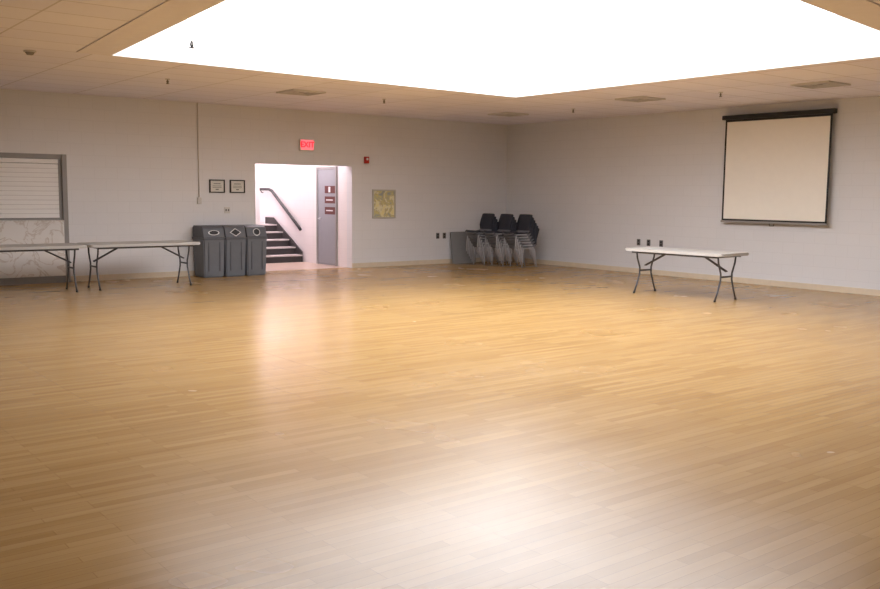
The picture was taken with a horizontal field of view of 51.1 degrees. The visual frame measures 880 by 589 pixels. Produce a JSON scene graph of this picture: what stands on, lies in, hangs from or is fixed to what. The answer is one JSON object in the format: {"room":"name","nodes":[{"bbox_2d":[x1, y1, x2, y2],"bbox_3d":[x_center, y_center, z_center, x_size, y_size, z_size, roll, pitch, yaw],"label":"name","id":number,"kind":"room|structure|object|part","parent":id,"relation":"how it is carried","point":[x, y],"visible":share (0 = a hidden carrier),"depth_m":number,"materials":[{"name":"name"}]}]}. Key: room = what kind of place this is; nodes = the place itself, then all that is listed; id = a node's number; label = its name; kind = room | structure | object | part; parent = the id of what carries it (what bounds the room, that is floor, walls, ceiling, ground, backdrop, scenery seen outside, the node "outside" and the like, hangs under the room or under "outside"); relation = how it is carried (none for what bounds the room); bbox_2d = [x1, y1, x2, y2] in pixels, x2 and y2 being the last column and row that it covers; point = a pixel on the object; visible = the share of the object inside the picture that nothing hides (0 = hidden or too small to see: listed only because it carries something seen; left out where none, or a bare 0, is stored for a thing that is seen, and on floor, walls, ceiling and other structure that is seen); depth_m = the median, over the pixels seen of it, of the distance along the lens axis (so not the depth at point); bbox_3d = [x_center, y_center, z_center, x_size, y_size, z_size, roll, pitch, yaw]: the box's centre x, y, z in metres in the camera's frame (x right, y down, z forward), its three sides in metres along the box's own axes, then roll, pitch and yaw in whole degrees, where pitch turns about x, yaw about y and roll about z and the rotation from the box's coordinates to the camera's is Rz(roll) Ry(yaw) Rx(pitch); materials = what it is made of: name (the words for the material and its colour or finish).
{"room":"event hall","nodes":[
{"label":"event hall","id":0,"kind":"room"},
{"bbox_2d":[0,89,506,276],"bbox_3d":[-6.328,-1.853,16.111,19.900,3.240,0.200,-4,8,-38],"label":"wall","id":1,"kind":"structure","parent":0,"point":[132,163],"depth_m":17.58,"materials":[{"name":"white paint"}]},
{"bbox_2d":[0,152,70,284],"bbox_3d":[-7.499,-1.239,15.179,2.600,2.200,0.220,-4,8,-38],"label":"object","id":2,"kind":"object","parent":1,"relation":"attached to","point":[33,194],"visible":0.99,"depth_m":15.58,"materials":[{"name":"grey metal"}]},
{"bbox_2d":[0,158,57,163],"bbox_3d":[-7.514,-2.217,15.104,2.340,0.070,0.138,-4,8,-38],"label":"hood","id":3,"kind":"object","parent":2,"relation":"attached to","point":[2,160],"depth_m":15.47,"materials":[{"name":"grey metal"}]},
{"bbox_2d":[0,220,63,222],"bbox_3d":[-7.456,-1.193,15.129,2.440,0.040,0.080,-4,8,-38],"label":"countertop","id":4,"kind":"structure","parent":2,"relation":"on","point":[4,221],"depth_m":15.51,"materials":[{"name":"stone"}]},
{"bbox_2d":[0,222,65,277],"bbox_3d":[-7.467,-0.717,15.189,2.440,0.920,0.060,-4,8,-38],"label":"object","id":5,"kind":"structure","parent":2,"relation":"on","point":[30,263],"depth_m":15.58,"materials":[{"name":"stone"}]},
{"bbox_2d":[197,103,201,203],"bbox_3d":[-4.534,-2.647,17.268,0.080,1.880,0.040,-4,8,-38],"label":"conduit","id":6,"kind":"object","parent":1,"relation":"attached to","point":[199,199],"visible":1,"depth_m":17.29,"materials":[{"name":"grey metal"}]},
{"bbox_2d":[209,179,224,192],"bbox_3d":[-4.255,-2.067,17.561,0.310,0.250,0.030,-4,8,-38],"label":"framed certificate","id":7,"kind":"object","parent":1,"relation":"attached to","point":[215,186],"visible":1,"depth_m":17.55,"materials":[{"name":"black paper"}]},
{"bbox_2d":[211,181,223,191],"bbox_3d":[-4.260,-2.068,17.567,0.270,0.210,0.015,-4,8,-38],"label":"print","id":8,"kind":"object","parent":7,"relation":"attached to","point":[216,186],"depth_m":17.57,"materials":[{"name":"paper"}]},
{"bbox_2d":[224,207,229,212],"bbox_3d":[-4.101,-1.628,17.741,0.120,0.120,0.018,-4,8,-38],"label":"light switch","id":9,"kind":"object","parent":1,"relation":"attached to","point":[226,209],"visible":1,"depth_m":17.74,"materials":[{"name":"white plastic"}]},
{"bbox_2d":[230,180,244,192],"bbox_3d":[-3.923,-2.092,17.817,0.310,0.250,0.030,-4,8,-38],"label":"framed certificate","id":10,"kind":"object","parent":1,"relation":"attached to","point":[236,186],"visible":1,"depth_m":17.82,"materials":[{"name":"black paper"}]},
{"bbox_2d":[71,257,502,281],"bbox_3d":[-2.432,-0.571,19.172,10.160,0.100,0.015,-4,8,-38],"label":"baseboard","id":11,"kind":"structure","parent":1,"relation":"attached to","point":[438,261],"depth_m":17.28,"materials":[{"name":"beige wood"}]},
{"bbox_2d":[299,139,313,150],"bbox_3d":[-2.703,-3.030,18.630,0.321,0.230,0.080,-4,8,-38],"label":"exit sign","id":12,"kind":"object","parent":1,"relation":"attached to","point":[304,144],"visible":1,"depth_m":18.59,"materials":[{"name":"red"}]},
{"bbox_2d":[364,157,368,162],"bbox_3d":[-1.557,-2.858,19.555,0.110,0.140,0.065,-4,8,-38],"label":"fire alarm","id":13,"kind":"object","parent":1,"relation":"attached to","point":[366,159],"visible":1,"depth_m":19.53,"materials":[{"name":"red plastic"}]},
{"bbox_2d":[372,189,395,217],"bbox_3d":[-1.214,-1.963,19.951,0.600,0.620,0.030,-4,8,-38],"label":"framed map","id":14,"kind":"object","parent":1,"relation":"attached to","point":[383,201],"visible":1,"depth_m":19.95,"materials":[{"name":"paper"}]},
{"bbox_2d":[255,164,259,224],"bbox_3d":[-5.080,-2.059,19.652,2.620,2.900,0.160,-4,8,-38],"label":"wall stair partition","id":15,"kind":"structure","parent":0,"point":[257,184],"depth_m":20.35,"materials":[{"name":"white paint"}]},
{"bbox_2d":[259,164,346,266],"bbox_3d":[-3.523,-2.269,21.705,0.150,2.900,5.210,-4,8,-38],"label":"wall","id":16,"kind":"structure","parent":0,"point":[294,185],"depth_m":21.22,"materials":[{"name":"white paint"}]},
{"bbox_2d":[260,188,301,230],"bbox_3d":[-3.865,-2.051,21.950,0.115,0.980,2.273,-4,8,-38],"label":"handrail","id":17,"kind":"object","parent":16,"relation":"attached to","point":[263,189],"visible":0.84,"depth_m":21.68,"materials":[{"name":"black metal"}]},
{"bbox_2d":[318,169,334,264],"bbox_3d":[-2.491,-1.705,20.290,0.015,2.085,0.744,-4,8,-38],"label":"door","id":18,"kind":"structure","parent":16,"relation":"in","point":[326,224],"depth_m":20.33,"materials":[{"name":"grey metal"}]},
{"bbox_2d":[326,187,332,210],"bbox_3d":[-2.421,-2.090,20.134,0.004,0.530,0.280,-4,8,-38],"label":"door sign text","id":19,"kind":"object","parent":18,"relation":"attached to","point":[328,187],"depth_m":20.13},
{"bbox_2d":[316,166,337,265],"bbox_3d":[-2.513,-1.726,20.270,0.071,2.155,0.860,-4,8,-38],"label":"door frame","id":20,"kind":"structure","parent":16,"relation":"in","point":[333,189],"depth_m":20.07,"materials":[{"name":"grey metal"}]},
{"bbox_2d":[0,261,879,588],"bbox_3d":[-0.536,0.680,8.866,20.300,0.100,22.840,-4,8,-38],"label":"floor","id":21,"kind":"structure","parent":0,"point":[477,425],"depth_m":6.20,"materials":[{"name":"brown wood"}]},
{"bbox_2d":[0,243,86,291],"bbox_3d":[-6.475,-0.381,14.168,1.850,0.745,0.760,-4,8,-37],"label":"folding table","id":22,"kind":"object","parent":21,"relation":"on","point":[48,247],"visible":1,"depth_m":14.22,"materials":[{"name":"plastic"}]},
{"bbox_3d":[-5.867,-0.410,14.632,0.028,0.685,0.585,-4,8,-37],"label":"leg frame","id":23,"kind":"part","parent":22,"relation":"part of","materials":[{"name":"grey metal"}]},
{"bbox_2d":[77,240,199,290],"bbox_3d":[-5.012,-0.499,15.375,1.850,0.745,0.760,-4,8,-39],"label":"folding table","id":24,"kind":"object","parent":21,"relation":"on","point":[164,243],"visible":0.97,"depth_m":15.12,"materials":[{"name":"plastic"}]},
{"bbox_3d":[-5.608,-0.437,14.899,0.028,0.685,0.585,-4,8,-39],"label":"leg frame","id":25,"kind":"part","parent":24,"relation":"part of","materials":[{"name":"grey metal"}]},
{"bbox_3d":[-4.416,-0.530,15.854,0.028,0.685,0.585,-4,8,-39],"label":"leg frame","id":26,"kind":"part","parent":24,"relation":"part of","materials":[{"name":"grey metal"}]},
{"bbox_2d":[192,225,224,277],"bbox_3d":[-4.341,-0.815,17.278,0.430,0.960,0.540,-4,8,-38],"label":"recycling bin","id":27,"kind":"object","parent":21,"relation":"on","point":[209,255],"visible":1,"depth_m":17.10,"materials":[{"name":"grey plastic"}]},
{"bbox_2d":[192,225,224,237],"bbox_3d":[-4.339,-1.183,17.239,0.418,0.220,0.516,-4,8,-38],"label":"hood","id":28,"kind":"object","parent":27,"relation":"attached to","point":[199,231],"depth_m":17.08,"materials":[{"name":"grey plastic"}]},
{"bbox_2d":[220,225,246,276],"bbox_3d":[-3.998,-0.841,17.543,0.430,0.960,0.540,-4,8,-38],"label":"recycling bin","id":29,"kind":"object","parent":21,"relation":"on","point":[235,237],"visible":0.81,"depth_m":17.34,"materials":[{"name":"grey plastic"}]},
{"bbox_2d":[220,225,245,237],"bbox_3d":[-3.995,-1.208,17.504,0.418,0.220,0.516,-4,8,-38],"label":"hood","id":30,"kind":"object","parent":29,"relation":"attached to","point":[230,231],"depth_m":17.32,"materials":[{"name":"grey plastic"}]},
{"bbox_2d":[243,224,266,275],"bbox_3d":[-3.654,-0.866,17.809,0.430,0.960,0.540,-4,8,-38],"label":"recycling bin","id":31,"kind":"object","parent":21,"relation":"on","point":[256,241],"visible":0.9,"depth_m":17.61,"materials":[{"name":"grey plastic"}]},
{"bbox_2d":[243,224,266,236],"bbox_3d":[-3.651,-1.234,17.770,0.418,0.220,0.516,-4,8,-38],"label":"hood","id":32,"kind":"object","parent":31,"relation":"attached to","point":[253,230],"depth_m":17.59,"materials":[{"name":"grey plastic"}]},
{"bbox_2d":[260,217,302,262],"bbox_3d":[-4.592,-1.364,22.142,1.060,0.985,3.320,-4,8,-38],"label":"staircase","id":33,"kind":"structure","parent":21,"relation":"on","point":[289,250],"depth_m":21.40,"materials":[{"name":"rubber"}]},
{"bbox_2d":[450,232,475,263],"bbox_3d":[0.515,-1.089,21.271,0.680,0.725,0.183,-4,8,-38],"label":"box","id":34,"kind":"object","parent":21,"relation":"on","point":[458,239],"visible":0.69,"depth_m":21.19,"materials":[{"name":"grey plastic"}]},
{"bbox_2d":[465,213,498,264],"bbox_3d":[0.995,-1.261,20.925,0.781,1.161,0.436,-4,8,-36],"label":"stacked chairs","id":35,"kind":"object","parent":21,"relation":"on","point":[488,222],"visible":0.71,"depth_m":20.84,"materials":[{"name":"grey plastic"}]},
{"bbox_3d":[0.891,-1.191,20.857,0.456,0.434,0.416,-4,8,-36],"label":"leg frame","id":36,"kind":"part","parent":35,"relation":"part of","materials":[{"name":"silver metal"}]},
{"bbox_3d":[0.924,-1.134,20.888,0.456,0.434,0.416,-4,8,-36],"label":"leg frame","id":37,"kind":"part","parent":35,"relation":"part of","materials":[{"name":"silver metal"}]},
{"bbox_3d":[0.958,-1.077,20.919,0.456,0.434,0.416,-4,8,-36],"label":"leg frame","id":38,"kind":"part","parent":35,"relation":"part of","materials":[{"name":"silver metal"}]},
{"bbox_3d":[0.991,-1.019,20.951,0.456,0.434,0.416,-4,8,-36],"label":"leg frame","id":39,"kind":"part","parent":35,"relation":"part of","materials":[{"name":"silver metal"}]},
{"bbox_3d":[1.025,-0.962,20.982,0.456,0.434,0.416,-4,8,-36],"label":"leg frame","id":40,"kind":"part","parent":35,"relation":"part of","materials":[{"name":"silver metal"}]},
{"bbox_3d":[1.058,-0.905,21.013,0.456,0.434,0.416,-4,8,-36],"label":"leg frame","id":41,"kind":"part","parent":35,"relation":"part of","materials":[{"name":"silver metal"}]},
{"bbox_2d":[483,214,517,265],"bbox_3d":[1.394,-1.226,20.642,0.781,1.161,0.436,-4,8,-36],"label":"stacked chairs","id":42,"kind":"object","parent":21,"relation":"on","point":[507,222],"visible":0.82,"depth_m":20.56,"materials":[{"name":"grey plastic"}]},
{"bbox_3d":[1.323,-1.099,20.605,0.456,0.434,0.416,-4,8,-36],"label":"leg frame","id":43,"kind":"part","parent":42,"relation":"part of","materials":[{"name":"silver metal"}]},
{"bbox_3d":[1.290,-1.156,20.574,0.456,0.434,0.416,-4,8,-36],"label":"leg frame","id":44,"kind":"part","parent":42,"relation":"part of","materials":[{"name":"silver metal"}]},
{"bbox_3d":[1.357,-1.042,20.636,0.456,0.434,0.416,-4,8,-36],"label":"leg frame","id":45,"kind":"part","parent":42,"relation":"part of","materials":[{"name":"silver metal"}]},
{"bbox_3d":[1.390,-0.984,20.667,0.456,0.434,0.416,-4,8,-36],"label":"leg frame","id":46,"kind":"part","parent":42,"relation":"part of","materials":[{"name":"silver metal"}]},
{"bbox_3d":[1.424,-0.927,20.698,0.456,0.434,0.416,-4,8,-36],"label":"leg frame","id":47,"kind":"part","parent":42,"relation":"part of","materials":[{"name":"silver metal"}]},
{"bbox_3d":[1.457,-0.870,20.729,0.456,0.434,0.416,-4,8,-36],"label":"leg frame","id":48,"kind":"part","parent":42,"relation":"part of","materials":[{"name":"silver metal"}]},
{"bbox_2d":[502,214,539,267],"bbox_3d":[1.793,-1.191,20.359,0.781,1.161,0.436,-4,8,-36],"label":"stacked chairs","id":49,"kind":"object","parent":21,"relation":"on","point":[525,237],"visible":1,"depth_m":20.28,"materials":[{"name":"grey plastic"}]},
{"bbox_3d":[1.689,-1.121,20.291,0.456,0.434,0.416,-4,8,-36],"label":"leg frame","id":50,"kind":"part","parent":49,"relation":"part of","materials":[{"name":"silver metal"}]},
{"bbox_3d":[1.722,-1.064,20.322,0.456,0.434,0.416,-4,8,-36],"label":"leg frame","id":51,"kind":"part","parent":49,"relation":"part of","materials":[{"name":"silver metal"}]},
{"bbox_3d":[1.756,-1.006,20.353,0.456,0.434,0.416,-4,8,-36],"label":"leg frame","id":52,"kind":"part","parent":49,"relation":"part of","materials":[{"name":"silver metal"}]},
{"bbox_3d":[1.789,-0.949,20.384,0.456,0.434,0.416,-4,8,-36],"label":"leg frame","id":53,"kind":"part","parent":49,"relation":"part of","materials":[{"name":"silver metal"}]},
{"bbox_3d":[1.823,-0.892,20.415,0.456,0.434,0.416,-4,8,-36],"label":"leg frame","id":54,"kind":"part","parent":49,"relation":"part of","materials":[{"name":"silver metal"}]},
{"bbox_3d":[1.856,-0.835,20.446,0.456,0.434,0.416,-4,8,-36],"label":"leg frame","id":55,"kind":"part","parent":49,"relation":"part of","materials":[{"name":"silver metal"}]},
{"bbox_2d":[625,247,748,301],"bbox_3d":[3.903,-0.337,14.703,0.760,0.745,1.850,-5,8,-40],"label":"folding table","id":56,"kind":"object","parent":21,"relation":"on","point":[662,251],"visible":1,"depth_m":14.36,"materials":[{"name":"plastic"}]},
{"bbox_3d":[3.413,-0.390,15.289,0.585,0.685,0.028,-5,8,-40],"label":"leg frame","id":57,"kind":"part","parent":56,"relation":"part of","materials":[{"name":"grey metal"}]},
{"bbox_3d":[4.393,-0.252,14.122,0.585,0.685,0.028,-5,8,-40],"label":"leg frame","id":58,"kind":"part","parent":56,"relation":"part of","materials":[{"name":"grey metal"}]},
{"bbox_2d":[0,0,879,124],"bbox_3d":[0.065,-2.564,7.774,20.300,0.120,20.990,-4,8,-38],"label":"ceiling","id":59,"kind":"structure","parent":0,"point":[56,30],"depth_m":14.10,"materials":[{"name":"tile"}]},
{"bbox_2d":[23,50,35,54],"bbox_3d":[-4.878,-2.876,10.942,0.140,0.050,0.140,-4,8,-38],"label":"smoke detector","id":60,"kind":"object","parent":59,"relation":"attached to","point":[28,52],"visible":1,"depth_m":10.90,"materials":[{"name":"beige plastic"}]},
{"bbox_2d":[77,0,223,55],"bbox_3d":[-2.058,-2.527,7.853,0.389,0.012,7.830,-4,7,-33],"label":"bulkhead","id":61,"kind":"object","parent":59,"relation":"attached to","point":[168,13],"visible":1,"depth_m":9.08,"materials":[{"name":"paint"}]},
{"bbox_2d":[189,17,194,48],"bbox_3d":[-3.065,-3.261,11.345,0.077,0.436,0.077,-4,8,-38],"label":"sprinkler","id":62,"kind":"object","parent":59,"relation":"attached to","point":[191,42],"visible":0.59,"depth_m":11.35,"materials":[{"name":"white paint"}]},
{"bbox_2d":[276,89,325,95],"bbox_3d":[-2.293,-3.326,15.155,0.600,0.024,0.600,-4,8,-38],"label":"ceiling vent","id":63,"kind":"object","parent":59,"relation":"in","point":[292,91],"depth_m":15.12,"materials":[{"name":"beige metal"}]},
{"bbox_2d":[110,0,879,96],"bbox_3d":[0.761,-3.034,10.169,7.596,0.554,8.036,-4,8,-38],"label":"skylight well","id":64,"kind":"object","parent":59,"relation":"in","point":[834,38],"depth_m":12.85,"materials":[{"name":"white paint"}]},
{"bbox_2d":[189,0,835,63],"bbox_3d":[0.764,-3.325,10.137,7.580,0.029,8.020,-4,8,-38],"label":"skylight","id":65,"kind":"object","parent":64,"relation":"in","point":[507,31],"depth_m":11.72,"materials":[{"name":"white glass"}]},
{"bbox_2d":[488,112,528,116],"bbox_3d":[1.400,-3.700,18.891,0.600,0.024,0.600,-4,8,-38],"label":"ceiling vent","id":66,"kind":"object","parent":59,"relation":"in","point":[508,114],"depth_m":18.85,"materials":[{"name":"beige metal"}]},
{"bbox_2d":[615,96,665,101],"bbox_3d":[3.407,-3.325,15.660,0.600,0.024,0.600,-4,8,-38],"label":"ceiling vent","id":67,"kind":"object","parent":59,"relation":"in","point":[638,98],"depth_m":15.62,"materials":[{"name":"beige metal"}]},
{"bbox_2d":[790,80,850,88],"bbox_3d":[5.546,-3.056,13.412,0.600,0.024,0.600,-4,8,-38],"label":"ceiling vent","id":68,"kind":"object","parent":59,"relation":"in","point":[820,84],"depth_m":13.37,"materials":[{"name":"beige metal"}]},
{"bbox_2d":[799,0,879,30],"bbox_3d":[2.981,-2.423,7.357,0.416,0.012,8.528,7,9,44],"label":"bulkhead","id":69,"kind":"object","parent":59,"relation":"attached to","point":[864,12],"depth_m":8.01,"materials":[{"name":"paint"}]},
{"bbox_2d":[505,96,879,289],"bbox_3d":[7.923,-1.499,14.173,0.200,3.240,20.790,-4,8,-38],"label":"wall","id":70,"kind":"structure","parent":0,"point":[592,188],"depth_m":18.13,"materials":[{"name":"white paint"}]},
{"bbox_2d":[506,257,879,295],"bbox_3d":[7.884,0.078,14.200,0.015,0.100,20.590,-4,8,-38],"label":"baseboard","id":71,"kind":"structure","parent":70,"relation":"attached to","point":[852,290],"depth_m":17.51,"materials":[{"name":"beige wood"}]},
{"bbox_2d":[720,108,837,225],"bbox_3d":[5.957,-2.217,16.343,0.170,2.005,2.200,-4,8,-38],"label":"projection screen","id":72,"kind":"object","parent":70,"relation":"attached to","point":[777,164],"visible":1,"depth_m":16.25,"materials":[{"name":"white fabric"}]}
]}

